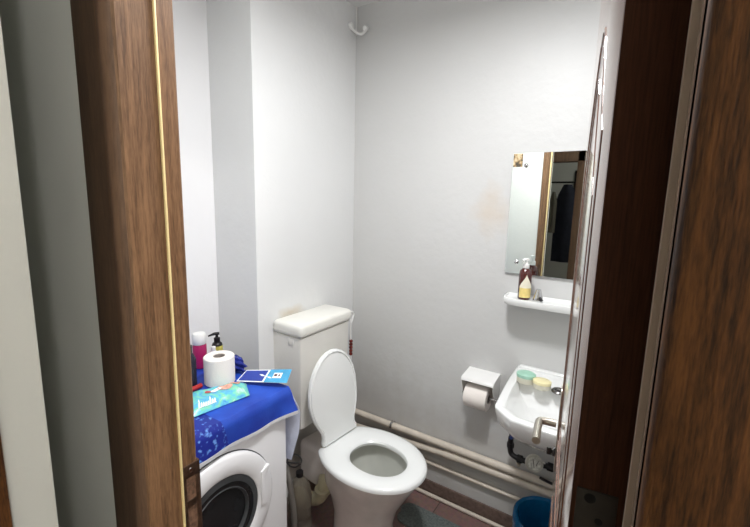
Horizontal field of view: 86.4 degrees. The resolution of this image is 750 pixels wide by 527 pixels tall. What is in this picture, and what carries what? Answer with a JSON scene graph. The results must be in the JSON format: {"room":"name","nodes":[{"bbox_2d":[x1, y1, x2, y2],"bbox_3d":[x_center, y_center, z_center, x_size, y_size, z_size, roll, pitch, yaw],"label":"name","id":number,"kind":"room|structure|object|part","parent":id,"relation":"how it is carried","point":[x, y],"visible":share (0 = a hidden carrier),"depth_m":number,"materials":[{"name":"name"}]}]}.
{"room":"home hallway","nodes":[
{"label":"home hallway","id":0,"kind":"room"},
{"bbox_2d":[0,19,58,526],"bbox_3d":[-1.310,0.113,0.921,1.860,2.493,0.308,7,11,33],"label":"wall","id":1,"kind":"structure","parent":0,"point":[23,422],"depth_m":0.52,"materials":[{"name":"white paint"}]},
{"bbox_2d":[0,434,12,526],"bbox_3d":[-0.501,0.407,0.495,0.012,2.080,0.089,7,11,33],"label":"trim","id":2,"kind":"structure","parent":1,"relation":"attached to","point":[5,510],"depth_m":0.51,"materials":[{"name":"brown wood"}]},
{"bbox_2d":[0,0,116,526],"bbox_3d":[-0.130,0.205,0.504,4.300,2.493,0.060,7,11,33],"label":"wall","id":3,"kind":"structure","parent":0,"point":[38,42],"depth_m":0.74,"materials":[{"name":"grey paint"}]},
{"bbox_2d":[70,0,148,526],"bbox_3d":[-0.402,0.379,0.657,0.139,2.090,0.028,7,11,33],"label":"trim","id":4,"kind":"structure","parent":3,"relation":"attached to","point":[83,17],"depth_m":0.59,"materials":[{"name":"brown wood"}]},
{"bbox_2d":[93,0,202,526],"bbox_3d":[-0.341,0.408,0.670,0.050,2.030,0.093,7,11,33],"label":"trim","id":5,"kind":"structure","parent":3,"relation":"attached to","point":[142,30],"depth_m":0.59,"materials":[{"name":"brown wood"}]},
{"bbox_2d":[186,474,197,526],"bbox_3d":[-0.316,0.424,0.692,0.002,0.123,0.017,7,11,33],"label":"strike plate","id":6,"kind":"object","parent":5,"relation":"attached to","point":[191,479],"depth_m":0.69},
{"bbox_3d":[-0.322,0.429,0.697,0.017,0.182,0.032,7,11,33],"label":"strike plate","id":7,"kind":"part","parent":5,"relation":"part of","materials":[{"name":"brown metal"}]},
{"bbox_2d":[532,0,691,526],"bbox_3d":[0.287,0.444,0.654,0.092,1.977,0.602,6,10,25],"label":"door","id":8,"kind":"structure","parent":3,"relation":"in","point":[641,44],"depth_m":0.31,"materials":[{"name":"brown wood"}]},
{"bbox_3d":[0.355,0.350,0.838,0.043,0.016,0.096,5,10,25],"label":"handle","id":9,"kind":"part","parent":8,"relation":"part of","materials":[{"name":"metal"}]},
{"bbox_3d":[0.396,0.359,0.864,0.003,0.196,0.036,5,10,25],"label":"handle plate","id":10,"kind":"part","parent":8,"relation":"part of","materials":[{"name":"silver metal"}]},
{"bbox_3d":[0.290,0.485,0.659,0.005,1.614,0.404,5,10,25],"label":"panel moulding","id":11,"kind":"part","parent":8,"relation":"part of","materials":[{"name":"white wood"}]},
{"bbox_3d":[0.182,0.266,0.343,0.030,0.156,0.002,6,10,25],"label":"hinge plate","id":12,"kind":"part","parent":8,"relation":"part of","materials":[{"name":"grey metal"}]},
{"bbox_2d":[622,0,707,526],"bbox_3d":[0.195,0.475,0.319,0.052,2.030,0.090,7,11,33],"label":"trim","id":13,"kind":"structure","parent":3,"relation":"attached to","point":[695,28],"depth_m":0.26,"materials":[{"name":"laminate"}]},
{"bbox_2d":[633,0,749,526],"bbox_3d":[0.217,0.456,0.255,0.146,2.090,0.026,7,11,33],"label":"trim","id":14,"kind":"structure","parent":3,"relation":"attached to","point":[695,472],"depth_m":0.21,"materials":[{"name":"brown wood"}]},
{"bbox_2d":[172,0,219,353],"bbox_3d":[-0.978,0.024,1.534,0.130,2.493,0.748,7,11,33],"label":"wall","id":15,"kind":"structure","parent":0,"point":[189,16],"depth_m":1.68,"materials":[{"name":"white paint"}]},
{"bbox_2d":[206,0,355,495],"bbox_3d":[-0.557,-0.056,2.101,0.600,2.493,0.672,7,11,33],"label":"wall","id":16,"kind":"structure","parent":0,"point":[282,73],"depth_m":1.75,"materials":[{"name":"white paint"}]},
{"bbox_2d":[287,480,315,511],"bbox_3d":[-0.334,1.169,2.116,0.010,0.078,0.669,7,11,33],"label":"baseboard","id":17,"kind":"structure","parent":16,"relation":"attached to","point":[312,485],"depth_m":2.11,"materials":[{"name":"tile"}]},
{"bbox_2d":[273,304,353,429],"bbox_3d":[-0.256,0.475,1.950,0.176,0.503,0.478,7,11,33],"label":"toilet cistern","id":18,"kind":"object","parent":16,"relation":"attached to","point":[300,339],"visible":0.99,"depth_m":1.77,"materials":[{"name":"ceramic"}]},
{"bbox_3d":[-0.283,0.263,1.867,0.175,0.059,0.361,7,11,33],"label":"lid","id":19,"kind":"part","parent":18,"relation":"part of","materials":[{"name":"white ceramic"}]},
{"bbox_3d":[-0.128,0.445,2.119,0.019,0.088,0.020,7,11,33],"label":"pull handle","id":20,"kind":"part","parent":18,"relation":"part of","materials":[{"name":"red plastic"}]},
{"bbox_2d":[346,0,379,6],"bbox_3d":[-0.764,-0.934,-0.689,4.500,0.100,5.500,7,11,33],"label":"ceiling","id":21,"kind":"structure","parent":0,"point":[357,3],"depth_m":1.97,"materials":[{"name":"paint"}]},
{"bbox_2d":[287,489,493,526],"bbox_3d":[0.040,1.365,1.494,2.150,0.100,1.550,7,11,33],"label":"floor","id":22,"kind":"structure","parent":0,"point":[322,514],"depth_m":1.98,"materials":[{"name":"brown tile"}]},
{"bbox_2d":[200,418,286,526],"bbox_3d":[-0.709,0.879,1.395,0.587,0.858,0.583,7,11,33],"label":"washing machine","id":23,"kind":"object","parent":22,"relation":"on","point":[245,485],"visible":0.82,"depth_m":1.31,"materials":[{"name":"metal"}]},
{"bbox_3d":[-0.475,0.793,1.228,0.015,0.276,0.276,7,11,33],"label":"door glass","id":24,"kind":"part","parent":23,"relation":"part of","materials":[{"name":"black glass"}]},
{"bbox_3d":[-0.474,0.793,1.227,0.022,0.414,0.414,7,11,33],"label":"door","id":25,"kind":"part","parent":23,"relation":"part of","materials":[{"name":"plastic"}]},
{"bbox_2d":[193,368,299,467],"bbox_3d":[-0.671,0.595,1.352,0.558,0.297,0.611,7,11,33],"label":"towel","id":26,"kind":"object","parent":23,"relation":"on","point":[217,430],"visible":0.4,"depth_m":1.30,"materials":[{"name":"blue fabric"}]},
{"bbox_2d":[190,345,196,385],"bbox_3d":[-0.654,0.360,1.405,0.048,0.152,0.048,7,11,33],"label":"bottle","id":27,"kind":"object","parent":26,"relation":"on","point":[193,358],"visible":0.21,"depth_m":1.40,"materials":[{"name":"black plastic"}]},
{"bbox_2d":[192,383,202,390],"bbox_3d":[-0.632,0.433,1.376,0.020,0.016,0.074,8,11,36],"label":"tube","id":28,"kind":"object","parent":26,"relation":"on","point":[198,386],"visible":0.5,"depth_m":1.39,"materials":[{"name":"plastic"}]},
{"bbox_2d":[192,331,206,368],"bbox_3d":[-0.691,0.341,1.574,0.053,0.136,0.053,7,11,33],"label":"shampoo bottle","id":29,"kind":"object","parent":26,"relation":"on","point":[199,347],"visible":0.84,"depth_m":1.55,"materials":[{"name":"plastic"}]},
{"bbox_2d":[208,332,222,350],"bbox_3d":[-0.658,0.340,1.654,0.043,0.114,0.053,7,11,33],"label":"pump bottle","id":30,"kind":"object","parent":26,"relation":"on","point":[219,346],"visible":0.64,"depth_m":1.64,"materials":[{"name":"black plastic"}]},
{"bbox_2d":[203,350,234,386],"bbox_3d":[-0.564,0.381,1.449,0.106,0.100,0.106,7,11,33],"label":"toilet roll","id":31,"kind":"object","parent":26,"relation":"on","point":[219,366],"visible":0.97,"depth_m":1.41,"materials":[{"name":"paper"}]},
{"bbox_2d":[193,382,248,416],"bbox_3d":[-0.518,0.437,1.321,0.220,0.032,0.159,-4,11,-32],"label":"pack","id":32,"kind":"object","parent":26,"relation":"on","point":[204,400],"visible":0.89,"depth_m":1.31},
{"bbox_2d":[217,383,232,389],"bbox_3d":[-0.508,0.418,1.354,0.036,0.004,0.053,7,11,33],"label":"picture","id":33,"kind":"object","parent":32,"relation":"on","point":[229,386],"depth_m":1.35},
{"bbox_2d":[235,355,246,371],"bbox_3d":[-0.573,0.380,1.566,0.211,0.063,0.069,7,11,33],"label":"plastic bag","id":34,"kind":"object","parent":26,"relation":"on","point":[239,363],"visible":0.37,"depth_m":1.52,"materials":[{"name":"blue plastic"}]},
{"bbox_2d":[237,369,291,382],"bbox_3d":[-0.400,0.413,1.474,0.190,0.020,0.094,2,9,8],"label":"leaflet","id":35,"kind":"object","parent":26,"relation":"on","point":[276,375],"visible":1,"depth_m":1.47,"materials":[{"name":"blue paper"}]},
{"bbox_3d":[-0.448,0.413,1.473,0.091,0.014,0.072,2,9,5],"label":"navy panel","id":36,"kind":"part","parent":35,"relation":"part of","materials":[{"name":"blue paper"}]},
{"bbox_3d":[-0.355,0.413,1.462,0.087,0.014,0.095,1,9,1],"label":"blue panel","id":37,"kind":"part","parent":35,"relation":"part of","materials":[{"name":"blue paper"}]},
{"bbox_3d":[-0.379,0.751,1.358,0.024,0.142,0.037,7,11,33],"label":"door handle","id":38,"kind":"part","parent":23,"relation":"part of","materials":[{"name":"plastic"}]},
{"bbox_2d":[286,463,296,526],"bbox_3d":[-0.540,0.925,1.766,0.440,0.656,0.062,4,9,16],"label":"hose","id":39,"kind":"object","parent":23,"relation":"attached to","point":[289,482],"visible":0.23,"depth_m":1.70,"materials":[{"name":"grey plastic"}]},
{"bbox_2d":[286,453,301,467],"bbox_3d":[-0.348,0.801,1.606,0.086,0.085,0.145,7,11,33],"label":"power cable","id":40,"kind":"object","parent":23,"relation":"hanging from","point":[287,461],"visible":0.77,"depth_m":1.63,"materials":[{"name":"black plastic"}]},
{"bbox_2d":[287,469,311,526],"bbox_3d":[-0.339,1.088,1.799,0.108,0.337,0.108,7,11,33],"label":"water bottle","id":41,"kind":"object","parent":22,"relation":"on","point":[302,491],"visible":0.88,"depth_m":1.76,"materials":[{"name":"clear plastic"}]},
{"bbox_2d":[300,348,426,526],"bbox_3d":[-0.076,0.828,1.808,0.671,0.859,0.392,8,11,38],"label":"toilet","id":42,"kind":"object","parent":22,"relation":"on","point":[368,473],"visible":0.92,"depth_m":1.79,"materials":[{"name":"ceramic"}]},
{"bbox_3d":[-0.188,0.602,1.832,0.056,0.426,0.304,8,11,38],"label":"lid","id":43,"kind":"part","parent":42,"relation":"part of","materials":[{"name":"plastic"}]},
{"bbox_3d":[0.004,0.851,1.747,0.466,0.027,0.392,8,11,38],"label":"seat","id":44,"kind":"part","parent":42,"relation":"part of","materials":[{"name":"plastic"}]},
{"bbox_3d":[0.003,0.970,1.764,0.325,0.185,0.252,8,11,38],"label":"bowl","id":45,"kind":"part","parent":42,"relation":"part of","materials":[{"name":"ceramic"}]},
{"bbox_2d":[397,503,460,526],"bbox_3d":[0.248,1.288,1.656,0.595,0.012,0.585,7,11,33],"label":"bath mat","id":46,"kind":"object","parent":22,"relation":"on","point":[410,515],"visible":1,"depth_m":1.94,"materials":[{"name":"grey fabric"}]},
{"bbox_2d":[415,487,503,526],"bbox_3d":[0.590,1.253,1.902,1.400,0.018,0.019,7,11,33],"label":"pipe","id":47,"kind":"object","parent":22,"relation":"on","point":[418,489],"visible":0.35,"depth_m":2.00,"materials":[{"name":"metal"}]},
{"bbox_2d":[512,496,550,526],"bbox_3d":[0.692,1.162,1.651,0.248,0.257,0.249,7,11,33],"label":"waste bin","id":48,"kind":"object","parent":22,"relation":"on","point":[529,511],"visible":0.68,"depth_m":1.73,"materials":[{"name":"blue plastic"}]},
{"bbox_2d":[352,0,600,515],"bbox_3d":[0.386,-0.011,1.945,2.350,2.493,0.100,7,11,33],"label":"wall","id":49,"kind":"structure","parent":0,"point":[447,92],"depth_m":1.88,"materials":[{"name":"white paint"}]},
{"bbox_2d":[348,22,368,35],"bbox_3d":[-0.081,-1.173,1.991,0.102,0.058,0.038,2,9,6],"label":"wall hook","id":50,"kind":"object","parent":49,"relation":"attached to","point":[350,24],"visible":1,"depth_m":1.99,"materials":[{"name":"white plastic"}]},
{"bbox_3d":[-0.117,-1.185,1.990,0.020,0.036,0.036,7,11,33],"label":"knob","id":51,"kind":"part","parent":50,"relation":"part of","materials":[{"name":"white plastic"}]},
{"bbox_3d":[-0.085,-1.166,1.998,0.087,0.043,0.024,1,9,1],"label":"arm","id":52,"kind":"part","parent":50,"relation":"part of","materials":[{"name":"white plastic"}]},
{"bbox_3d":[-0.046,-1.168,1.984,0.028,0.028,0.028,7,11,33],"label":"knob","id":53,"kind":"part","parent":50,"relation":"part of","materials":[{"name":"white plastic"}]},
{"bbox_2d":[356,423,551,498],"bbox_3d":[0.529,0.997,1.897,1.629,0.083,0.039,7,11,33],"label":"pipe","id":54,"kind":"object","parent":49,"relation":"attached to","point":[449,455],"visible":0.62,"depth_m":1.89,"materials":[{"name":"metal"}]},
{"bbox_2d":[355,408,552,489],"bbox_3d":[0.533,0.930,1.889,1.628,0.048,0.051,7,11,33],"label":"pipe","id":55,"kind":"object","parent":49,"relation":"attached to","point":[530,477],"visible":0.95,"depth_m":1.95,"materials":[{"name":"metal"}]},
{"bbox_2d":[507,434,553,484],"bbox_3d":[0.712,0.822,1.699,0.307,0.261,0.085,7,11,33],"label":"drain pipe","id":56,"kind":"object","parent":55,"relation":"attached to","point":[534,463],"visible":0.77,"depth_m":1.71,"materials":[{"name":"black plastic"}]},
{"bbox_2d":[419,478,512,526],"bbox_3d":[0.537,1.214,1.952,1.650,0.078,0.010,7,11,33],"label":"baseboard","id":57,"kind":"structure","parent":49,"relation":"attached to","point":[497,516],"depth_m":1.99,"materials":[{"name":"tile"}]},
{"bbox_2d":[425,459,520,500],"bbox_3d":[0.539,1.075,1.926,1.628,0.017,0.018,7,11,33],"label":"pipe","id":58,"kind":"object","parent":49,"relation":"attached to","point":[460,475],"visible":0.48,"depth_m":1.95,"materials":[{"name":"metal"}]},
{"bbox_2d":[461,366,500,404],"bbox_3d":[0.483,0.571,1.836,0.160,0.132,0.110,7,11,33],"label":"paper holder","id":59,"kind":"object","parent":49,"relation":"attached to","point":[490,379],"visible":0.67,"depth_m":1.81,"materials":[{"name":"white plastic"}]},
{"bbox_3d":[0.424,0.564,1.877,0.004,0.130,0.106,7,11,33],"label":"plate","id":60,"kind":"part","parent":59,"relation":"part of","materials":[{"name":"white plastic"}]},
{"bbox_2d":[463,382,491,411],"bbox_3d":[0.472,0.610,1.836,0.104,0.110,0.110,7,11,33],"label":"toilet roll","id":61,"kind":"object","parent":59,"relation":"hanging from","point":[475,395],"visible":0.94,"depth_m":1.80,"materials":[{"name":"paper"}]},
{"bbox_2d":[461,366,500,387],"bbox_3d":[0.484,0.519,1.828,0.148,0.027,0.110,7,11,33],"label":"hood","id":62,"kind":"object","parent":59,"relation":"attached to","point":[490,379],"depth_m":1.82,"materials":[{"name":"white plastic"}]},
{"bbox_3d":[0.544,0.579,1.799,0.004,0.130,0.106,7,11,33],"label":"plate","id":63,"kind":"part","parent":59,"relation":"part of","materials":[{"name":"white plastic"}]},
{"bbox_2d":[495,364,563,454],"bbox_3d":[0.703,0.584,1.460,0.486,0.174,0.489,7,11,33],"label":"basin","id":64,"kind":"object","parent":49,"relation":"attached to","point":[518,405],"visible":0.27,"depth_m":1.55,"materials":[{"name":"white ceramic"}]},
{"bbox_2d":[516,370,535,384],"bbox_3d":[0.610,0.459,1.611,0.075,0.040,0.064,7,11,33],"label":"soap box","id":65,"kind":"object","parent":64,"relation":"on","point":[525,377],"visible":0.89,"depth_m":1.59,"materials":[{"name":"green plastic"}]},
{"bbox_2d":[533,377,551,390],"bbox_3d":[0.652,0.471,1.560,0.069,0.034,0.059,7,11,33],"label":"soap box","id":66,"kind":"object","parent":64,"relation":"on","point":[539,383],"visible":1,"depth_m":1.54,"materials":[{"name":"yellow plastic"}]},
{"bbox_2d":[551,387,560,394],"bbox_3d":[0.751,0.469,1.552,0.090,0.050,0.146,10,12,43],"label":"tap","id":67,"kind":"object","parent":64,"relation":"on","point":[556,390],"visible":0.16,"depth_m":1.54,"materials":[{"name":"silver metal"}]},
{"bbox_2d":[504,292,570,314],"bbox_3d":[0.762,0.174,1.583,0.496,0.032,0.124,7,11,33],"label":"wall shelf","id":68,"kind":"object","parent":49,"relation":"attached to","point":[510,298],"visible":0.53,"depth_m":1.61,"materials":[{"name":"white ceramic"}]},
{"bbox_2d":[517,258,531,299],"bbox_3d":[0.623,0.063,1.654,0.052,0.172,0.052,7,11,33],"label":"soap pump bottle","id":69,"kind":"object","parent":68,"relation":"on","point":[525,274],"visible":0.99,"depth_m":1.64,"materials":[{"name":"brown plastic"}]},
{"bbox_2d":[532,289,542,302],"bbox_3d":[0.663,0.129,1.621,0.044,0.052,0.048,7,11,33],"label":"ornament","id":70,"kind":"object","parent":68,"relation":"on","point":[538,297],"visible":0.98,"depth_m":1.61,"materials":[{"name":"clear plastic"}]},
{"bbox_2d":[505,150,585,279],"bbox_3d":[0.743,-0.191,1.609,0.397,0.506,0.018,7,11,33],"label":"mirror","id":71,"kind":"object","parent":49,"relation":"attached to","point":[544,212],"visible":0.5,"depth_m":1.63,"materials":[{"name":"silver mirror"}]}
]}

